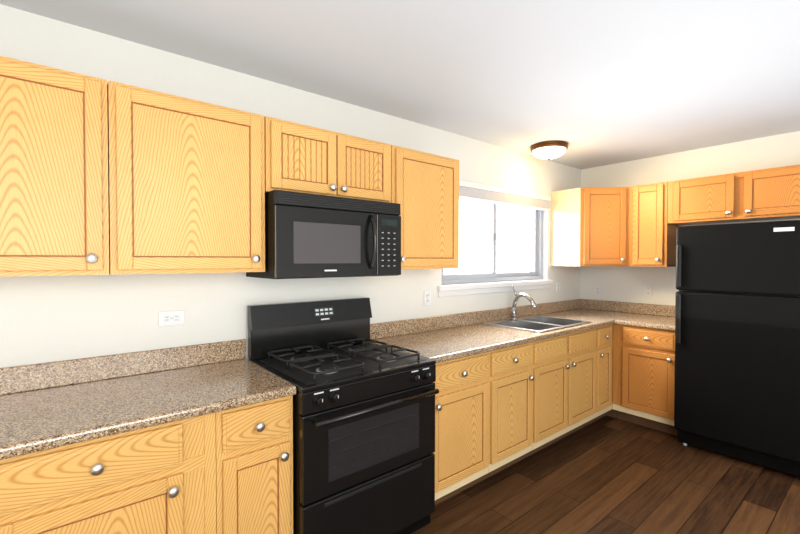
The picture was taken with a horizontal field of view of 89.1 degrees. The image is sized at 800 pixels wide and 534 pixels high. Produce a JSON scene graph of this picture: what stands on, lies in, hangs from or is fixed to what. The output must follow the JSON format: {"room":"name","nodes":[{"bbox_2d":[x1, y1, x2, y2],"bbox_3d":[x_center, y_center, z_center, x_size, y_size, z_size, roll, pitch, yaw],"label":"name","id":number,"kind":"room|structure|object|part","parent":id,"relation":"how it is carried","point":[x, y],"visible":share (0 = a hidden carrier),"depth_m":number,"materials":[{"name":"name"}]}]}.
{"room":"kitchen","nodes":[
{"label":"kitchen","id":0,"kind":"room"},
{"bbox_2d":[0,4,580,367],"bbox_3d":[-0.302,0.176,2.724,6.100,2.440,0.150,-1,1,-39],"label":"wall","id":1,"kind":"structure","parent":0,"point":[44,319],"depth_m":2.05,"materials":[{"name":"paint"}]},
{"bbox_2d":[0,56,108,276],"bbox_3d":[-1.493,-0.341,1.419,0.756,0.745,0.354,-1,1,-39],"label":"upper cabinet","id":2,"kind":"object","parent":1,"relation":"attached to","point":[54,215],"visible":1,"depth_m":1.45,"materials":[{"name":"brown wood"}]},
{"bbox_2d":[158,310,184,326],"bbox_3d":[-1.105,0.248,1.968,0.114,0.070,0.010,-1,1,-39],"label":"electrical outlet","id":3,"kind":"object","parent":1,"relation":"attached to","point":[167,318],"visible":1,"depth_m":1.97,"materials":[{"name":"white plastic"}]},
{"bbox_2d":[107,80,264,274],"bbox_3d":[-0.961,-0.348,1.851,0.606,0.745,0.354,-1,1,-39],"label":"upper cabinet","id":4,"kind":"object","parent":1,"relation":"attached to","point":[186,185],"visible":0.98,"depth_m":1.71,"materials":[{"name":"brown wood"}]},
{"bbox_2d":[264,116,390,202],"bbox_3d":[-0.426,-0.548,2.283,0.760,0.358,0.354,-1,1,-39],"label":"upper cabinet","id":5,"kind":"object","parent":1,"relation":"attached to","point":[301,158],"visible":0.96,"depth_m":2.12,"materials":[{"name":"brown wood"}]},
{"bbox_3d":[-0.472,-0.544,2.051,0.355,0.322,0.051,-1,1,-39],"label":"door","id":6,"kind":"part","parent":5,"relation":"part of","materials":[{"name":"brown wood"}]},
{"bbox_2d":[246,190,400,278],"bbox_3d":[-0.393,-0.156,2.248,0.754,0.416,0.458,-1,1,-39],"label":"microwave","id":7,"kind":"object","parent":5,"relation":"attached to","point":[308,235],"visible":1,"depth_m":2.05,"materials":[{"name":"black plastic"}]},
{"bbox_3d":[-0.190,-0.548,2.280,0.355,0.322,0.051,-1,1,-39],"label":"door","id":8,"kind":"part","parent":5,"relation":"part of","materials":[{"name":"brown wood"}]},
{"bbox_2d":[391,145,458,268],"bbox_3d":[0.101,-0.361,2.715,0.588,0.745,0.354,-1,1,-39],"label":"upper cabinet","id":9,"kind":"object","parent":1,"relation":"attached to","point":[425,190],"visible":0.79,"depth_m":2.59,"materials":[{"name":"brown wood"}]},
{"bbox_2d":[424,290,430,305],"bbox_3d":[0.206,0.231,3.034,0.070,0.114,0.010,-1,1,-39],"label":"electrical outlet","id":10,"kind":"object","parent":1,"relation":"attached to","point":[427,297],"visible":1,"depth_m":3.03,"materials":[{"name":"white plastic"}]},
{"bbox_2d":[440,203,547,284],"bbox_3d":[0.862,-0.271,3.638,1.510,0.835,0.110,-1,1,-39],"label":"window","id":11,"kind":"structure","parent":1,"relation":"in","point":[540,245],"depth_m":3.84,"materials":[{"name":"grey plastic"}]},
{"bbox_2d":[437,280,552,296],"bbox_3d":[0.892,0.179,3.608,1.590,0.087,0.085,-1,1,-39],"label":"window sill","id":12,"kind":"structure","parent":1,"relation":"attached to","point":[465,289],"depth_m":3.47,"materials":[{"name":"white plastic"}]},
{"bbox_2d":[459,180,550,210],"bbox_3d":[0.894,-0.424,3.596,1.520,0.534,0.086,-1,1,-39],"label":"window blind","id":13,"kind":"object","parent":1,"relation":"attached to","point":[472,191],"visible":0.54,"depth_m":3.56,"materials":[{"name":"white plastic"}]},
{"bbox_2d":[556,281,559,291],"bbox_3d":[1.634,0.203,4.194,0.070,0.114,0.010,-1,1,-39],"label":"outlet","id":14,"kind":"object","parent":1,"relation":"attached to","point":[557,286],"visible":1,"depth_m":4.18,"materials":[{"name":"white plastic"}]},
{"bbox_2d":[551,187,628,265],"bbox_3d":[1.950,-0.382,4.050,0.613,0.745,0.613,-1,1,-39],"label":"upper cabinet","id":15,"kind":"object","parent":1,"relation":"attached to","point":[589,226],"visible":0.98,"depth_m":3.83,"materials":[{"name":"brown wood"}]},
{"bbox_3d":[1.929,-0.379,3.840,0.314,0.745,0.314,-1,1,-39],"label":"frame","id":16,"kind":"part","parent":15,"relation":"part of","materials":[{"name":"brown wood"}]},
{"bbox_3d":[1.929,-0.379,3.823,0.276,0.709,0.284,-1,1,-39],"label":"door","id":17,"kind":"part","parent":15,"relation":"part of","materials":[{"name":"brown wood"}]},
{"bbox_2d":[0,0,799,169],"bbox_3d":[1.132,-1.066,0.938,6.100,0.100,4.700,-1,1,-39],"label":"ceiling","id":18,"kind":"structure","parent":0,"point":[594,83],"depth_m":2.01,"materials":[{"name":"paint"}]},
{"bbox_2d":[530,141,567,159],"bbox_3d":[1.298,-0.995,3.542,0.310,0.122,0.310,-1,1,-39],"label":"ceiling light","id":19,"kind":"object","parent":18,"relation":"attached to","point":[547,150],"visible":1,"depth_m":3.45,"materials":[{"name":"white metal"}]},
{"bbox_2d":[411,415,799,533],"bbox_3d":[1.132,1.474,0.978,6.100,0.100,4.700,-1,1,-39],"label":"floor","id":20,"kind":"structure","parent":0,"point":[606,474],"depth_m":2.51,"materials":[{"name":"brown wood"}]},
{"bbox_2d":[0,415,203,533],"bbox_3d":[-1.121,0.977,1.566,0.705,0.874,0.628,-1,1,-39],"label":"base cabinet","id":21,"kind":"object","parent":20,"relation":"on","point":[149,480],"depth_m":1.32,"materials":[{"name":"brown wood"}]},
{"bbox_3d":[-0.956,0.634,1.283,0.490,0.146,0.051,-1,1,-39],"label":"drawer","id":22,"kind":"part","parent":21,"relation":"part of","materials":[{"name":"brown wood"}]},
{"bbox_3d":[-0.956,0.999,1.288,0.490,0.524,0.051,-1,1,-39],"label":"door","id":23,"kind":"part","parent":21,"relation":"part of","materials":[{"name":"brown wood"}]},
{"bbox_2d":[0,339,295,459],"bbox_3d":[-1.174,0.469,1.508,1.388,0.142,0.639,-1,1,-39],"label":"countertop","id":24,"kind":"structure","parent":21,"relation":"on","point":[48,405],"depth_m":1.62,"materials":[{"name":"stone"}]},
{"bbox_2d":[204,395,292,533],"bbox_3d":[-0.774,0.973,1.848,0.347,0.874,0.628,-1,1,-39],"label":"base cabinet","id":25,"kind":"object","parent":20,"relation":"on","point":[229,471],"depth_m":1.60,"materials":[{"name":"brown wood"}]},
{"bbox_3d":[-0.557,0.629,1.607,0.268,0.146,0.051,-1,1,-39],"label":"drawer","id":26,"kind":"part","parent":25,"relation":"part of","materials":[{"name":"brown wood"}]},
{"bbox_3d":[-0.557,0.994,1.613,0.268,0.524,0.051,-1,1,-39],"label":"door","id":27,"kind":"part","parent":25,"relation":"part of","materials":[{"name":"brown wood"}]},
{"bbox_2d":[248,297,438,533],"bbox_3d":[-0.292,0.805,2.141,0.762,1.199,0.712,-1,1,-39],"label":"range","id":28,"kind":"object","parent":20,"relation":"on","point":[363,432],"visible":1,"depth_m":1.96,"materials":[{"name":"black metal"}]},
{"bbox_2d":[434,353,485,504],"bbox_3d":[0.191,0.961,2.632,0.593,0.874,0.628,-1,1,-39],"label":"base cabinet","id":29,"kind":"object","parent":20,"relation":"on","point":[460,402],"depth_m":2.37,"materials":[{"name":"brown wood"}]},
{"bbox_3d":[0.367,0.617,2.358,0.486,0.146,0.051,-1,1,-39],"label":"drawer","id":30,"kind":"part","parent":29,"relation":"part of","materials":[{"name":"brown wood"}]},
{"bbox_3d":[0.367,0.982,2.364,0.486,0.524,0.051,-1,1,-39],"label":"door","id":31,"kind":"part","parent":29,"relation":"part of","materials":[{"name":"brown wood"}]},
{"bbox_2d":[370,285,639,362],"bbox_3d":[1.086,0.402,3.331,2.877,0.479,0.660,-1,1,-39],"label":"countertop","id":32,"kind":"structure","parent":29,"relation":"on","point":[442,338],"depth_m":3.09,"materials":[{"name":"stone"}]},
{"bbox_2d":[510,285,536,320],"bbox_3d":[1.054,0.311,3.478,0.060,0.301,0.247,-1,1,-39],"label":"faucet","id":33,"kind":"object","parent":32,"relation":"on","point":[513,313],"depth_m":3.52,"materials":[{"name":"silver metal"}]},
{"bbox_2d":[482,315,591,354],"bbox_3d":[1.148,0.551,3.399,0.779,0.179,0.534,-1,1,-39],"label":"sink","id":34,"kind":"object","parent":32,"relation":"in","point":[538,324],"depth_m":3.44,"materials":[{"name":"silver metal"}]},
{"bbox_3d":[0.752,0.977,2.676,0.434,0.524,0.051,-1,1,-39],"label":"door","id":35,"kind":"part","parent":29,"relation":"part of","materials":[{"name":"brown wood"}]},
{"bbox_2d":[486,343,529,477],"bbox_3d":[0.565,0.956,2.936,0.578,0.874,0.628,-1,1,-39],"label":"base cabinet","id":36,"kind":"object","parent":20,"relation":"on","point":[497,411],"depth_m":2.65,"materials":[{"name":"brown wood"}]},
{"bbox_3d":[0.752,0.612,2.671,0.434,0.146,0.051,-1,1,-39],"label":"drawer","id":37,"kind":"part","parent":36,"relation":"part of","materials":[{"name":"brown wood"}]},
{"bbox_2d":[530,329,593,454],"bbox_3d":[1.111,0.949,3.379,1.045,0.874,0.628,-1,1,-39],"label":"base cabinet","id":38,"kind":"object","parent":20,"relation":"on","point":[561,367],"depth_m":3.07,"materials":[{"name":"brown wood"}]},
{"bbox_3d":[1.112,0.607,2.983,0.438,0.146,0.020,-1,1,-39],"label":"drawer","id":39,"kind":"part","parent":38,"relation":"part of","materials":[{"name":"brown wood"}]},
{"bbox_3d":[1.122,0.972,2.977,0.438,0.524,0.051,-1,1,-39],"label":"door","id":40,"kind":"part","parent":38,"relation":"part of","materials":[{"name":"brown wood"}]},
{"bbox_3d":[1.474,0.603,3.277,0.438,0.146,0.020,-1,1,-39],"label":"drawer","id":41,"kind":"part","parent":38,"relation":"part of","materials":[{"name":"brown wood"}]},
{"bbox_3d":[1.484,0.968,3.270,0.438,0.524,0.051,-1,1,-39],"label":"door","id":42,"kind":"part","parent":38,"relation":"part of","materials":[{"name":"brown wood"}]},
{"bbox_2d":[594,324,612,421],"bbox_3d":[1.566,0.943,3.750,0.395,0.874,0.628,-1,1,-39],"label":"base cabinet","id":43,"kind":"object","parent":20,"relation":"on","point":[603,336],"depth_m":3.50,"materials":[{"name":"brown wood"}]},
{"bbox_3d":[1.777,0.964,3.509,0.253,0.524,0.051,-1,1,-39],"label":"door","id":44,"kind":"part","parent":43,"relation":"part of","materials":[{"name":"brown wood"}]},
{"bbox_3d":[1.777,0.599,3.503,0.253,0.146,0.051,-1,1,-39],"label":"drawer","id":45,"kind":"part","parent":43,"relation":"part of","materials":[{"name":"brown wood"}]},
{"bbox_2d":[602,324,676,435],"bbox_3d":[2.092,0.942,3.861,0.659,0.874,1.118,-1,1,-39],"label":"base cabinet","id":46,"kind":"object","parent":20,"relation":"on","point":[643,375],"visible":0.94,"depth_m":3.44,"materials":[{"name":"brown wood"}]},
{"bbox_2d":[620,303,674,330],"bbox_3d":[2.309,0.436,3.602,0.639,0.142,0.461,-1,1,-39],"label":"countertop","id":47,"kind":"structure","parent":46,"relation":"on","point":[655,316],"depth_m":3.80,"materials":[{"name":"stone"}]},
{"bbox_3d":[2.069,0.966,3.407,0.051,0.524,0.400,-1,1,-39],"label":"door","id":48,"kind":"part","parent":46,"relation":"part of","materials":[{"name":"brown wood"}]},
{"bbox_3d":[2.069,0.601,3.401,0.051,0.146,0.400,-1,1,-39],"label":"drawer","id":49,"kind":"part","parent":46,"relation":"part of","materials":[{"name":"brown wood"}]},
{"bbox_2d":[674,220,799,476],"bbox_3d":[2.625,0.540,3.057,0.772,1.699,0.760,-1,1,-39],"label":"refrigerator","id":50,"kind":"object","parent":20,"relation":"on","point":[737,349],"visible":1,"depth_m":2.83,"materials":[{"name":"black metal"}]},
{"bbox_2d":[580,131,799,305],"bbox_3d":[3.488,0.175,2.776,0.150,2.440,4.550,-1,1,-39],"label":"wall","id":51,"kind":"structure","parent":0,"point":[622,283],"depth_m":3.86,"materials":[{"name":"paint"}]},
{"bbox_2d":[595,285,601,295],"bbox_3d":[2.117,0.251,4.337,0.010,0.114,0.070,-1,1,-39],"label":"outlet","id":52,"kind":"object","parent":51,"relation":"attached to","point":[598,290],"visible":1,"depth_m":4.33,"materials":[{"name":"white plastic"}]},
{"bbox_2d":[644,284,651,295],"bbox_3d":[2.420,0.227,3.964,0.010,0.114,0.070,-1,1,-39],"label":"electrical outlet","id":53,"kind":"object","parent":51,"relation":"attached to","point":[647,289],"visible":1,"depth_m":3.96,"materials":[{"name":"white plastic"}]},
{"bbox_2d":[629,182,678,266],"bbox_3d":[2.344,-0.378,3.772,0.354,0.745,0.314,-1,1,-39],"label":"upper cabinet","id":54,"kind":"object","parent":51,"relation":"attached to","point":[652,237],"visible":0.94,"depth_m":3.67,"materials":[{"name":"brown wood"}]},
{"bbox_3d":[2.230,-0.376,3.671,0.051,0.709,0.250,-1,1,-39],"label":"door","id":55,"kind":"part","parent":54,"relation":"part of","materials":[{"name":"brown wood"}]},
{"bbox_2d":[668,164,799,224],"bbox_3d":[2.749,-0.560,3.270,0.354,0.365,0.964,-1,1,-39],"label":"upper cabinet","id":56,"kind":"object","parent":51,"relation":"attached to","point":[765,194],"visible":1,"depth_m":3.20,"materials":[{"name":"brown wood"}]},
{"bbox_3d":[2.487,-0.561,3.352,0.051,0.329,0.418,-1,1,-39],"label":"door","id":57,"kind":"part","parent":56,"relation":"part of","materials":[{"name":"brown wood"}]},
{"bbox_3d":[2.787,-0.555,2.983,0.051,0.329,0.413,-1,1,-39],"label":"door","id":58,"kind":"part","parent":56,"relation":"part of","materials":[{"name":"brown wood"}]},
{"label":"outside","id":59,"kind":"structure","parent":0,"visible":0},
{"bbox_2d":[443,199,529,274],"bbox_3d":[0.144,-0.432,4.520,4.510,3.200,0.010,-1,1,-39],"label":"window glass","id":60,"kind":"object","parent":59,"point":[513,239],"depth_m":5.35,"materials":[{"name":"white"}]}
]}

